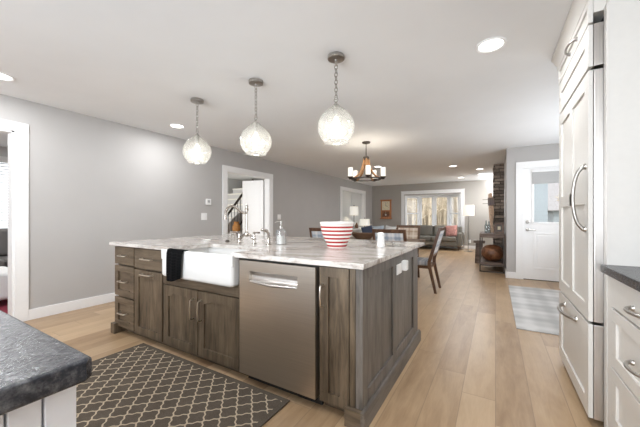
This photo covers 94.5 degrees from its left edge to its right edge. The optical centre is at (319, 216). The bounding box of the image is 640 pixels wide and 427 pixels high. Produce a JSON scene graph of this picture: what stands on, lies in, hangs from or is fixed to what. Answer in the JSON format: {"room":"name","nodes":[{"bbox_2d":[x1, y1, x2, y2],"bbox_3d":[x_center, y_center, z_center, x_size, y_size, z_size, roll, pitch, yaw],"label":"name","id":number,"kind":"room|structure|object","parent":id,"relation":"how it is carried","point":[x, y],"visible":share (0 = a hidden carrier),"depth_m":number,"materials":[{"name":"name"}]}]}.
{"room":"kitchen","nodes":[
{"label":"kitchen","id":0,"kind":"room"},
{"bbox_2d":[0,146,241,234],"bbox_3d":[-3.953,-0.070,5.598,3.330,2.440,10.800,0,0,31],"label":"wall","id":1,"kind":"structure","parent":0,"point":[232,184],"depth_m":10.13,"materials":[{"name":"grey paint"}]},
{"bbox_2d":[0,156,7,226],"bbox_3d":[-6.038,-0.355,5.149,0.100,1.510,1.800,0,0,31],"label":"window","id":2,"kind":"structure","parent":1,"relation":"in","point":[2,158],"depth_m":5.47,"materials":[{"name":"white paint"}]},
{"bbox_2d":[0,94,371,308],"bbox_3d":[-1.508,-0.070,6.340,0.120,2.440,14.570,0,0,31],"label":"wall","id":3,"kind":"structure","parent":0,"point":[94,183],"depth_m":4.00,"materials":[{"name":"grey paint"}]},
{"bbox_2d":[0,119,28,321],"bbox_3d":[-3.595,0.063,2.808,0.152,2.174,1.188,0,0,31],"label":"door frame","id":4,"kind":"structure","parent":3,"relation":"attached to","point":[18,133],"depth_m":3.22,"materials":[{"name":"white paint"}]},
{"bbox_2d":[29,293,117,319],"bbox_3d":[-0.517,1.091,7.878,0.016,0.118,10.674,0,0,31],"label":"baseboard","id":5,"kind":"structure","parent":3,"relation":"attached to","point":[40,312],"depth_m":3.60,"materials":[{"name":"white paint"}]},
{"bbox_2d":[201,213,206,219],"bbox_3d":[-2.063,-0.005,5.274,0.011,0.124,0.120,0,0,31],"label":"light switch","id":6,"kind":"object","parent":3,"relation":"attached to","point":[203,215],"visible":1,"depth_m":5.27,"materials":[{"name":"white plastic"}]},
{"bbox_2d":[206,199,210,204],"bbox_3d":[-2.014,-0.270,5.344,0.024,0.110,0.110,0,0,31],"label":"thermostat","id":7,"kind":"object","parent":3,"relation":"attached to","point":[208,201],"visible":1,"depth_m":5.33,"materials":[{"name":"white plastic"}]},
{"bbox_2d":[222,165,272,235],"bbox_3d":[-1.531,0.081,6.290,0.152,2.138,1.478,0,0,31],"label":"door frame","id":8,"kind":"structure","parent":3,"relation":"attached to","point":[268,178],"depth_m":6.43,"materials":[{"name":"white paint"}]},
{"bbox_2d":[242,180,263,234],"bbox_3d":[-1.552,0.149,6.939,0.534,1.982,0.121,0,0,16],"label":"door","id":9,"kind":"structure","parent":3,"relation":"in","point":[252,191],"depth_m":6.88,"materials":[{"name":"white paint"}]},
{"bbox_2d":[342,191,361,236],"bbox_3d":[1.158,0.120,10.910,0.085,2.040,1.910,0,0,31],"label":"door","id":10,"kind":"structure","parent":3,"relation":"in","point":[349,199],"depth_m":10.84,"materials":[{"name":"grey paint"}]},
{"bbox_2d":[340,186,365,226],"bbox_3d":[1.195,0.064,10.888,0.152,2.173,2.220,0,0,31],"label":"door frame","id":11,"kind":"structure","parent":3,"relation":"attached to","point":[363,193],"depth_m":11.12,"materials":[{"name":"white paint"}]},
{"bbox_2d":[0,0,572,185],"bbox_3d":[-0.213,-1.340,5.573,9.550,0.100,14.570,0,0,31],"label":"ceiling","id":12,"kind":"structure","parent":0,"point":[413,84],"depth_m":2.70,"materials":[{"name":"white paint"}]},
{"bbox_2d":[0,72,14,81],"bbox_3d":[-2.932,-1.285,2.703,0.210,0.010,0.210,0,0,31],"label":"recessed light","id":13,"kind":"object","parent":12,"relation":"in","point":[3,77],"visible":1,"depth_m":2.73,"materials":[{"name":"white paint"}]},
{"bbox_2d":[169,124,184,128],"bbox_3d":[-2.031,-1.285,4.203,0.210,0.010,0.210,0,0,31],"label":"recessed light","id":14,"kind":"object","parent":12,"relation":"in","point":[178,126],"visible":1,"depth_m":4.21,"materials":[{"name":"white paint"}]},
{"bbox_2d":[190,97,203,153],"bbox_3d":[-1.352,-0.942,3.260,0.298,0.696,0.298,0,0,31],"label":"pendant light","id":15,"kind":"object","parent":12,"relation":"hanging from","point":[195,100],"visible":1,"depth_m":3.25,"materials":[{"name":"grey metal"}]},
{"bbox_2d":[195,133,199,143],"bbox_3d":[-1.352,-0.865,3.260,0.052,0.120,0.052,0,0,31],"label":"socket","id":16,"kind":"object","parent":15,"relation":"attached to","point":[197,137],"depth_m":3.24,"materials":[{"name":"grey metal"}]},
{"bbox_2d":[249,78,262,142],"bbox_3d":[-0.609,-0.942,2.811,0.298,0.696,0.298,0,0,31],"label":"pendant light","id":17,"kind":"object","parent":12,"relation":"hanging from","point":[256,82],"visible":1,"depth_m":2.79,"materials":[{"name":"grey metal"}]},
{"bbox_2d":[253,119,258,131],"bbox_3d":[-0.609,-0.865,2.811,0.052,0.120,0.052,0,0,31],"label":"socket","id":18,"kind":"object","parent":17,"relation":"attached to","point":[255,124],"depth_m":2.79,"materials":[{"name":"grey metal"}]},
{"bbox_2d":[328,51,344,129],"bbox_3d":[0.129,-0.942,2.374,0.298,0.696,0.298,0,0,31],"label":"pendant light","id":19,"kind":"object","parent":12,"relation":"hanging from","point":[335,57],"visible":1,"depth_m":2.36,"materials":[{"name":"grey metal"}]},
{"bbox_2d":[333,101,338,116],"bbox_3d":[0.129,-0.865,2.374,0.052,0.120,0.052,0,0,31],"label":"socket","id":20,"kind":"object","parent":19,"relation":"attached to","point":[335,106],"depth_m":2.36,"materials":[{"name":"grey metal"}]},
{"bbox_2d":[348,141,385,181],"bbox_3d":[0.815,-0.963,5.115,0.646,0.655,0.642,0,0,31],"label":"chandelier","id":21,"kind":"object","parent":12,"relation":"hanging from","point":[352,174],"visible":1,"depth_m":5.05,"materials":[{"name":"glass"}]},
{"bbox_2d":[475,37,506,53],"bbox_3d":[1.283,-1.285,2.224,0.210,0.010,0.210,0,0,31],"label":"recessed light","id":22,"kind":"object","parent":12,"relation":"in","point":[493,44],"visible":1,"depth_m":2.22,"materials":[{"name":"white paint"}]},
{"bbox_2d":[24,247,603,426],"bbox_3d":[-0.213,1.210,5.573,9.550,0.120,14.570,0,0,31],"label":"floor","id":23,"kind":"structure","parent":0,"point":[471,365],"depth_m":2.35,"materials":[{"name":"brown wood"}]},
{"bbox_2d":[0,228,7,266],"bbox_3d":[-5.334,0.673,4.906,0.920,0.946,1.900,0,0,31],"label":"sofa","id":24,"kind":"object","parent":23,"relation":"on","point":[3,231],"visible":0.08,"depth_m":5.00,"materials":[{"name":"grey fabric"}]},
{"bbox_2d":[0,259,5,266],"bbox_3d":[-5.444,0.760,4.524,0.720,0.180,0.762,0,0,31],"label":"seat cushion","id":25,"kind":"object","parent":24,"relation":"on","point":[2,261],"depth_m":4.64,"materials":[{"name":"grey fabric"}]},
{"bbox_2d":[0,256,7,266],"bbox_3d":[-5.052,0.760,5.186,0.720,0.180,0.762,0,0,31],"label":"seat cushion","id":26,"kind":"object","parent":24,"relation":"on","point":[5,258],"depth_m":4.74,"materials":[{"name":"grey fabric"}]},
{"bbox_2d":[0,299,7,313],"bbox_3d":[-4.209,1.143,3.832,1.650,0.011,1.900,0,0,31],"label":"rug","id":27,"kind":"object","parent":23,"relation":"on","point":[3,303],"visible":0.02,"depth_m":3.80,"materials":[{"name":"red fabric"}]},
{"bbox_2d":[0,266,7,299],"bbox_3d":[-4.403,0.923,3.848,0.800,0.427,0.630,0,0,31],"label":"ottoman","id":28,"kind":"object","parent":27,"relation":"on","point":[3,270],"visible":0.44,"depth_m":3.76,"materials":[{"name":"white fabric"}]},
{"bbox_2d":[0,385,75,426],"bbox_3d":[-1.472,0.721,0.312,1.550,0.858,1.436,0,0,31],"label":"base cabinet","id":29,"kind":"object","parent":23,"relation":"on","point":[58,409],"visible":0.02,"depth_m":0.50,"materials":[{"name":"white paint"}]},
{"bbox_2d":[0,310,91,415],"bbox_3d":[-1.488,0.271,0.301,1.632,0.041,1.500,0,0,31],"label":"countertop","id":30,"kind":"structure","parent":29,"relation":"on","point":[35,365],"depth_m":0.51,"materials":[{"name":"grey stone"}]},
{"bbox_2d":[111,246,141,335],"bbox_3d":[-1.758,0.717,3.121,0.373,0.866,0.664,0,0,31],"label":"base cabinet","id":31,"kind":"object","parent":23,"relation":"on","point":[125,268],"visible":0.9,"depth_m":2.88,"materials":[{"name":"brown wood"}]},
{"bbox_2d":[109,234,424,269],"bbox_3d":[-0.534,0.266,2.928,2.705,0.032,1.568,0,0,31],"label":"countertop","id":32,"kind":"structure","parent":31,"relation":"on","point":[358,254],"depth_m":2.33,"materials":[{"name":"white stone"}]},
{"bbox_2d":[161,247,246,286],"bbox_3d":[-0.839,0.381,2.445,0.833,0.229,0.480,0,0,31],"label":"farmhouse sink","id":33,"kind":"object","parent":32,"relation":"in","point":[210,265],"visible":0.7,"depth_m":2.17,"materials":[{"name":"white ceramic"}]},
{"bbox_2d":[166,248,187,281],"bbox_3d":[-1.127,0.385,2.357,0.228,0.260,0.094,0,0,31],"label":"dish towel","id":34,"kind":"object","parent":33,"relation":"hanging from","point":[173,256],"visible":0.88,"depth_m":2.33,"materials":[{"name":"black fabric"}]},
{"bbox_2d":[224,204,259,243],"bbox_3d":[-0.727,0.065,2.733,0.311,0.370,0.288,0,0,-18],"label":"bridge faucet","id":35,"kind":"object","parent":32,"relation":"on","point":[246,234],"visible":0.97,"depth_m":2.75,"materials":[{"name":"silver metal"}]},
{"bbox_2d":[261,228,271,244],"bbox_3d":[-0.479,0.176,2.628,0.095,0.147,0.052,0,0,-8],"label":"sprayer","id":36,"kind":"object","parent":32,"relation":"on","point":[263,229],"visible":0.98,"depth_m":2.62,"materials":[{"name":"silver metal"}]},
{"bbox_2d":[275,221,285,244],"bbox_3d":[-0.351,0.143,2.673,0.096,0.214,0.096,0,0,31],"label":"soap dispenser","id":37,"kind":"object","parent":32,"relation":"on","point":[280,240],"visible":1,"depth_m":2.66,"materials":[{"name":"clear glass"}]},
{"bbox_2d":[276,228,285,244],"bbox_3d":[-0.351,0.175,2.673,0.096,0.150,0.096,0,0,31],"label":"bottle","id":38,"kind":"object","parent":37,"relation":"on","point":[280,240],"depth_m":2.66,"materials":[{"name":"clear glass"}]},
{"bbox_2d":[320,221,353,247],"bbox_3d":[0.140,0.145,2.463,0.286,0.209,0.286,0,0,31],"label":"striped bowl","id":39,"kind":"object","parent":32,"relation":"on","point":[336,234],"visible":0.99,"depth_m":2.36,"materials":[{"name":"red ceramic"}]},
{"bbox_2d":[377,232,384,246],"bbox_3d":[0.502,0.189,2.446,0.066,0.122,0.066,0,0,31],"label":"salt shaker","id":40,"kind":"object","parent":32,"relation":"on","point":[380,237],"visible":1,"depth_m":2.42,"materials":[{"name":"white ceramic"}]},
{"bbox_2d":[135,248,170,346],"bbox_3d":[-1.401,0.717,2.909,0.453,0.866,0.664,0,0,31],"label":"base cabinet","id":41,"kind":"object","parent":23,"relation":"on","point":[149,283],"visible":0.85,"depth_m":2.67,"materials":[{"name":"brown wood"}]},
{"bbox_2d":[76,343,289,426],"bbox_3d":[-1.180,1.145,1.775,1.640,0.009,1.130,0,0,31],"label":"rug","id":42,"kind":"object","parent":23,"relation":"on","point":[141,385],"visible":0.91,"depth_m":1.89,"materials":[{"name":"grey fabric"}]},
{"bbox_2d":[163,258,247,375],"bbox_3d":[-0.808,0.717,2.558,0.920,0.866,0.664,0,0,31],"label":"base cabinet","id":43,"kind":"object","parent":23,"relation":"on","point":[201,320],"visible":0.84,"depth_m":2.28,"materials":[{"name":"brown wood"}]},
{"bbox_2d":[228,179,253,232],"bbox_3d":[-2.901,0.014,8.599,1.440,2.272,2.835,0,0,31],"label":"staircase","id":44,"kind":"structure","parent":23,"relation":"on","point":[235,199],"depth_m":8.47,"materials":[{"name":"wood"}]},
{"bbox_2d":[239,258,323,404],"bbox_3d":[-0.140,0.720,2.146,0.620,0.860,0.651,0,0,31],"label":"dishwasher","id":45,"kind":"object","parent":23,"relation":"on","point":[279,309],"visible":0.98,"depth_m":1.87,"materials":[{"name":"silver metal"}]},
{"bbox_2d":[309,228,322,237],"bbox_3d":[0.178,0.657,4.645,0.450,0.985,0.638,0,0,28],"label":"dining chair","id":46,"kind":"object","parent":23,"relation":"on","point":[314,232],"visible":0.05,"depth_m":4.44,"materials":[{"name":"fabric"}]},
{"bbox_2d":[319,266,355,410],"bbox_3d":[0.240,0.717,1.936,0.237,0.866,0.664,0,0,31],"label":"base cabinet","id":47,"kind":"object","parent":23,"relation":"on","point":[337,288],"visible":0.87,"depth_m":1.70,"materials":[{"name":"brown wood"}]},
{"bbox_2d":[344,248,420,426],"bbox_3d":[0.537,0.717,2.192,0.118,0.866,1.382,0,0,31],"label":"end panel","id":48,"kind":"object","parent":23,"relation":"on","point":[388,334],"visible":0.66,"depth_m":1.89,"materials":[{"name":"brown wood"}]},
{"bbox_2d":[396,263,401,274],"bbox_3d":[0.590,0.388,2.202,0.009,0.075,0.120,0,0,31],"label":"outlet","id":49,"kind":"object","parent":48,"relation":"attached to","point":[399,266],"visible":1,"depth_m":2.18,"materials":[{"name":"white plastic"}]},
{"bbox_2d":[401,260,407,270],"bbox_3d":[0.654,0.373,2.279,0.041,0.077,0.063,0,0,31],"label":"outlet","id":50,"kind":"object","parent":48,"relation":"attached to","point":[404,262],"visible":0.98,"depth_m":2.25,"materials":[{"name":"white plastic"}]},
{"bbox_2d":[350,237,425,241],"bbox_3d":[0.800,0.767,5.106,1.770,0.765,0.978,0,0,31],"label":"dining table","id":51,"kind":"object","parent":23,"relation":"on","point":[408,240],"visible":0.09,"depth_m":5.02,"materials":[{"name":"brown wood"}]},
{"bbox_2d":[352,232,372,238],"bbox_3d":[0.740,0.323,5.141,0.460,0.125,0.260,0,0,31],"label":"dough bowl","id":52,"kind":"object","parent":51,"relation":"on","point":[357,235],"visible":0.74,"depth_m":5.04,"materials":[{"name":"brown wood"}]},
{"bbox_2d":[372,229,406,240],"bbox_3d":[1.059,0.657,4.169,0.450,0.985,0.638,0,0,31],"label":"dining chair","id":53,"kind":"object","parent":23,"relation":"on","point":[389,234],"visible":0.1,"depth_m":3.89,"materials":[{"name":"brown wood"}]},
{"bbox_2d":[396,225,420,277],"bbox_3d":[1.576,0.657,5.522,0.450,0.985,0.638,0,0,31],"label":"dining chair","id":54,"kind":"object","parent":23,"relation":"on","point":[413,231],"visible":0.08,"depth_m":5.68,"materials":[{"name":"brown wood"}]},
{"bbox_2d":[418,227,445,293],"bbox_3d":[1.638,0.657,4.737,0.638,0.985,0.450,0,0,31],"label":"dining chair","id":55,"kind":"object","parent":23,"relation":"on","point":[423,262],"visible":0.59,"depth_m":4.52,"materials":[{"name":"brown wood"}]},
{"bbox_2d":[420,225,463,250],"bbox_3d":[4.087,0.730,10.737,1.980,0.840,0.800,0,0,31],"label":"sofa","id":56,"kind":"object","parent":23,"relation":"on","point":[428,232],"visible":0.58,"depth_m":10.44,"materials":[{"name":"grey fabric"}]},
{"bbox_2d":[420,235,431,240],"bbox_3d":[3.682,0.770,10.878,0.832,0.160,0.630,0,0,31],"label":"seat cushion","id":57,"kind":"object","parent":56,"relation":"on","point":[428,237],"depth_m":10.50,"materials":[{"name":"grey fabric"}]},
{"bbox_2d":[420,225,432,235],"bbox_3d":[3.802,0.500,11.080,0.824,0.380,0.180,0,0,31],"label":"cushion","id":58,"kind":"object","parent":56,"relation":"on","point":[425,230],"depth_m":10.91,"materials":[{"name":"grey fabric"}]},
{"bbox_2d":[431,236,456,241],"bbox_3d":[4.404,0.770,10.450,0.832,0.160,0.630,0,0,31],"label":"seat cushion","id":59,"kind":"object","parent":56,"relation":"on","point":[445,238],"depth_m":10.15,"materials":[{"name":"grey fabric"}]},
{"bbox_2d":[433,225,457,235],"bbox_3d":[4.524,0.500,10.652,0.824,0.380,0.180,0,0,31],"label":"cushion","id":60,"kind":"object","parent":56,"relation":"on","point":[435,228],"depth_m":10.71,"materials":[{"name":"grey fabric"}]},
{"bbox_2d":[445,225,456,235],"bbox_3d":[4.603,0.495,10.373,0.410,0.414,0.186,0,0,31],"label":"throw cushion","id":61,"kind":"object","parent":56,"relation":"on","point":[450,230],"visible":0.98,"depth_m":10.32,"materials":[{"name":"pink fabric"}]},
{"bbox_2d":[463,205,474,251],"bbox_3d":[4.926,0.380,9.809,0.350,1.540,0.350,0,0,31],"label":"floor lamp","id":62,"kind":"object","parent":23,"relation":"on","point":[468,210],"visible":1,"depth_m":9.70,"materials":[{"name":"white fabric"}]},
{"bbox_2d":[473,240,484,263],"bbox_3d":[3.943,0.868,7.329,0.250,0.565,0.150,0,0,31],"label":"table","id":63,"kind":"object","parent":23,"relation":"on","point":[474,241],"visible":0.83,"depth_m":7.30,"materials":[{"name":"brown wood"}]},
{"bbox_2d":[479,231,504,273],"bbox_3d":[3.830,0.750,6.588,0.450,0.800,1.120,0,0,31],"label":"console shelf","id":64,"kind":"object","parent":23,"relation":"on","point":[483,234],"visible":0.85,"depth_m":6.15,"materials":[{"name":"wood"}]},
{"bbox_2d":[483,193,493,231],"bbox_3d":[3.818,-0.096,6.711,0.235,0.892,0.150,0,0,31],"label":"arrangement","id":65,"kind":"object","parent":64,"relation":"on","point":[490,199],"visible":0.99,"depth_m":6.65,"materials":[{"name":"brown wood"}]},
{"bbox_2d":[481,245,502,260],"bbox_3d":[3.686,0.771,6.336,0.418,0.350,0.370,0,0,31],"label":"gourd","id":66,"kind":"object","parent":64,"relation":"on","point":[488,252],"visible":0.9,"depth_m":6.21,"materials":[{"name":"brown"}]},
{"bbox_2d":[494,223,503,233],"bbox_3d":[3.725,0.236,6.157,0.170,0.223,0.054,0,0,31],"label":"frame","id":67,"kind":"object","parent":64,"relation":"on","point":[498,227],"visible":1,"depth_m":6.15,"materials":[{"name":"brown wood"}]},
{"bbox_2d":[493,163,503,247],"bbox_3d":[4.843,-0.070,8.052,0.240,2.440,2.009,0,0,31],"label":"fireplace","id":68,"kind":"object","parent":23,"relation":"on","point":[498,169],"visible":0.62,"depth_m":7.20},
{"bbox_2d":[508,285,558,334],"bbox_3d":[2.972,1.145,3.754,0.915,0.008,2.210,0,0,31],"label":"mat","id":69,"kind":"object","parent":23,"relation":"on","point":[534,309],"visible":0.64,"depth_m":3.64,"materials":[{"name":"grey fabric"}]},
{"bbox_2d":[557,17,603,421],"bbox_3d":[1.967,0.020,1.845,0.757,2.260,0.880,0,0,31],"label":"refrigerator","id":70,"kind":"object","parent":23,"relation":"on","point":[580,307],"visible":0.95,"depth_m":1.70,"materials":[{"name":"white wood"}]},
{"bbox_2d":[552,0,639,426],"bbox_3d":[1.981,-0.070,1.830,0.755,2.439,0.981,0,0,31],"label":"refrigerator surround","id":71,"kind":"object","parent":23,"relation":"on","point":[621,17],"visible":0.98,"depth_m":1.53,"materials":[{"name":"white paint"}]},
{"bbox_2d":[608,276,614,426],"bbox_3d":[1.494,0.721,1.508,0.028,0.858,0.065,0,0,31],"label":"strip","id":72,"kind":"object","parent":23,"relation":"on","point":[610,307],"visible":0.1,"depth_m":1.50,"materials":[{"name":"white paint"}]},
{"bbox_2d":[612,278,639,426],"bbox_3d":[1.562,0.721,1.062,0.693,0.858,0.630,0,0,31],"label":"base cabinet","id":73,"kind":"object","parent":23,"relation":"on","point":[625,299],"visible":0.99,"depth_m":1.33,"materials":[{"name":"white paint"}]},
{"bbox_3d":[2.012,0.730,9.502,1.670,0.840,0.900,0,0,31],"label":"sofa","id":74,"kind":"object","parent":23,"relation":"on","visible":0},
{"bbox_2d":[361,225,371,232],"bbox_3d":[1.544,0.485,9.664,0.443,0.431,0.173,0,0,19],"label":"throw cushion","id":75,"kind":"object","parent":74,"relation":"on","point":[368,229],"visible":0.62,"depth_m":9.63,"materials":[{"name":"blue fabric"}]},
{"bbox_2d":[373,225,383,228],"bbox_3d":[1.871,0.475,9.470,0.412,0.411,0.176,0,0,31],"label":"throw cushion","id":76,"kind":"object","parent":74,"relation":"on","point":[376,227],"visible":0.3,"depth_m":9.43,"materials":[{"name":"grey fabric"}]},
{"bbox_3d":[-2.232,0.785,7.903,0.260,0.730,0.320,0,0,31],"label":"stand","id":77,"kind":"object","parent":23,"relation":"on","visible":0},
{"bbox_2d":[232,222,240,230],"bbox_3d":[-2.232,0.275,7.903,0.220,0.290,0.220,0,0,31],"label":"vase","id":78,"kind":"object","parent":77,"relation":"on","point":[236,226],"visible":0.82,"depth_m":7.83,"materials":[{"name":"orange ceramic"}]},
{"bbox_3d":[1.299,0.780,10.564,0.340,0.740,2.000,0,0,31],"label":"console table","id":79,"kind":"object","parent":23,"relation":"on","visible":0},
{"bbox_2d":[350,206,357,228],"bbox_3d":[1.190,0.002,10.361,0.310,0.816,0.310,0,0,31],"label":"table lamp","id":80,"kind":"object","parent":79,"relation":"on","point":[353,209],"visible":0.96,"depth_m":10.23,"materials":[{"name":"fabric"}]},
{"bbox_2d":[359,218,369,226],"bbox_3d":[1.682,0.222,11.151,0.400,0.376,0.400,0,0,31],"label":"table lamp","id":81,"kind":"object","parent":79,"relation":"on","point":[364,222],"visible":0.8,"depth_m":10.99,"materials":[{"name":"fabric"}]},
{"bbox_3d":[1.233,0.721,0.507,0.693,0.858,0.650,0,0,31],"label":"base cabinet","id":82,"kind":"object","parent":23,"relation":"on","visible":0},
{"bbox_2d":[601,264,639,291],"bbox_3d":[1.079,0.271,0.230,0.673,0.041,2.696,0,0,31],"label":"countertop","id":83,"kind":"structure","parent":82,"relation":"on","point":[629,276],"depth_m":1.34,"materials":[{"name":"grey stone"}]},
{"bbox_2d":[372,180,492,245],"bbox_3d":[4.228,-0.070,11.339,4.650,2.440,0.120,0,0,31],"label":"wall","id":84,"kind":"structure","parent":0,"point":[476,191],"depth_m":10.84,"materials":[{"name":"beige paint"}]},
{"bbox_2d":[380,199,391,218],"bbox_3d":[2.702,-0.305,12.108,0.480,0.790,0.109,0,0,31],"label":"wall clock","id":85,"kind":"object","parent":84,"relation":"attached to","point":[385,204],"visible":1,"depth_m":12.06,"materials":[{"name":"orange wood"}]},
{"bbox_2d":[401,189,464,234],"bbox_3d":[4.407,-0.188,11.553,2.320,1.655,0.730,0,0,31],"label":"window","id":86,"kind":"structure","parent":84,"relation":"in","point":[461,196],"depth_m":11.51,"materials":[{"name":"white paint"}]},
{"bbox_2d":[421,245,483,248],"bbox_3d":[4.123,1.091,11.322,4.454,0.118,0.016,0,0,31],"label":"baseboard","id":87,"kind":"structure","parent":84,"relation":"attached to","point":[462,246],"depth_m":10.82,"materials":[{"name":"white paint"}]},
{"bbox_2d":[504,155,505,267],"bbox_3d":[4.972,-0.070,7.916,0.120,2.440,5.250,0,0,31],"label":"wall","id":88,"kind":"structure","parent":0,"point":[505,155],"depth_m":6.18,"materials":[{"name":"grey paint"}]},
{"bbox_2d":[505,268,515,278],"bbox_3d":[3.674,1.091,5.718,0.162,0.118,0.416,0,0,31],"label":"baseboard","id":89,"kind":"structure","parent":88,"relation":"attached to","point":[507,274],"depth_m":5.54,"materials":[{"name":"white paint"}]},
{"bbox_2d":[506,143,558,271],"bbox_3d":[4.226,-0.070,5.237,1.570,2.440,0.120,0,0,31],"label":"wall","id":90,"kind":"structure","parent":0,"point":[548,151],"depth_m":5.53,"materials":[{"name":"grey paint"}]},
{"bbox_2d":[516,159,558,278],"bbox_3d":[4.161,0.070,5.263,1.140,2.160,0.142,0,0,31],"label":"door frame","id":91,"kind":"structure","parent":90,"relation":"attached to","point":[520,166],"depth_m":5.46,"materials":[{"name":"white paint"}]},
{"bbox_2d":[523,166,558,281],"bbox_3d":[4.143,0.133,5.234,0.900,2.035,0.110,0,0,31],"label":"door","id":92,"kind":"structure","parent":90,"relation":"in","point":[540,239],"depth_m":5.34,"materials":[{"name":"white paint"}]},
{"bbox_2d":[532,171,558,183],"bbox_3d":[4.132,-0.700,5.216,0.640,0.210,0.018,0,0,31],"label":"roller shade","id":93,"kind":"object","parent":92,"relation":"attached to","point":[538,177],"depth_m":5.27,"materials":[{"name":"grey fabric"}]},
{"label":"outside","id":94,"kind":"structure","parent":0,"visible":0},
{"bbox_3d":[7.649,1.675,12.903,80.000,0.150,90.000,0,0,31],"label":"ground","id":95,"kind":"structure","parent":94,"visible":0},
{"bbox_2d":[407,198,423,224],"bbox_3d":[7.895,-1.891,24.840,3.148,7.014,2.604,0,0,-14],"label":"bare tree","id":96,"kind":"object","parent":95,"relation":"on","point":[413,200],"visible":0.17,"depth_m":24.56,"materials":[{"name":"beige plant"}]},
{"bbox_2d":[407,198,428,222],"bbox_3d":[7.067,-1.807,20.227,2.674,6.863,1.982,0,0,-14],"label":"bare tree","id":97,"kind":"object","parent":95,"relation":"on","point":[409,209],"visible":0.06,"depth_m":20.25,"materials":[{"name":"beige plant"}]},
{"bbox_2d":[407,197,457,225],"bbox_3d":[11.252,-1.188,31.720,14.163,5.700,10.121,0,0,31],"label":"undergrowth","id":98,"kind":"object","parent":95,"relation":"on","point":[441,217],"visible":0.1,"depth_m":27.61,"materials":[{"name":"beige plant"}]},
{"bbox_2d":[425,197,456,224],"bbox_3d":[5.954,-1.769,16.087,3.006,6.764,2.579,0,0,-21],"label":"bare tree","id":99,"kind":"object","parent":95,"relation":"on","point":[444,206],"visible":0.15,"depth_m":16.01,"materials":[{"name":"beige plant"}]},
{"bbox_2d":[437,197,453,219],"bbox_3d":[10.225,-1.356,23.352,2.311,5.946,2.340,0,0,9],"label":"bare tree","id":100,"kind":"object","parent":95,"relation":"on","point":[443,197],"visible":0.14,"depth_m":23.28,"materials":[{"name":"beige plant"}]},
{"bbox_2d":[452,197,457,221],"bbox_3d":[8.954,-1.487,18.960,2.412,6.207,2.443,0,0,-4],"label":"bare tree","id":101,"kind":"object","parent":95,"relation":"on","point":[456,200],"visible":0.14,"depth_m":19.01,"materials":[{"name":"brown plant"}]},
{"bbox_2d":[534,183,547,221],"bbox_3d":[8.636,-0.275,11.969,0.950,3.750,3.000,0,0,31],"label":"shed","id":102,"kind":"object","parent":95,"relation":"on","point":[540,190],"visible":0.34,"depth_m":10.79,"materials":[{"name":"white"}]},
{"bbox_2d":[548,183,558,221],"bbox_3d":[19.016,-0.625,20.115,6.400,4.450,6.800,0,0,31],"label":"house","id":103,"kind":"structure","parent":95,"relation":"on","point":[553,188],"depth_m":19.59,"materials":[{"name":"white"}]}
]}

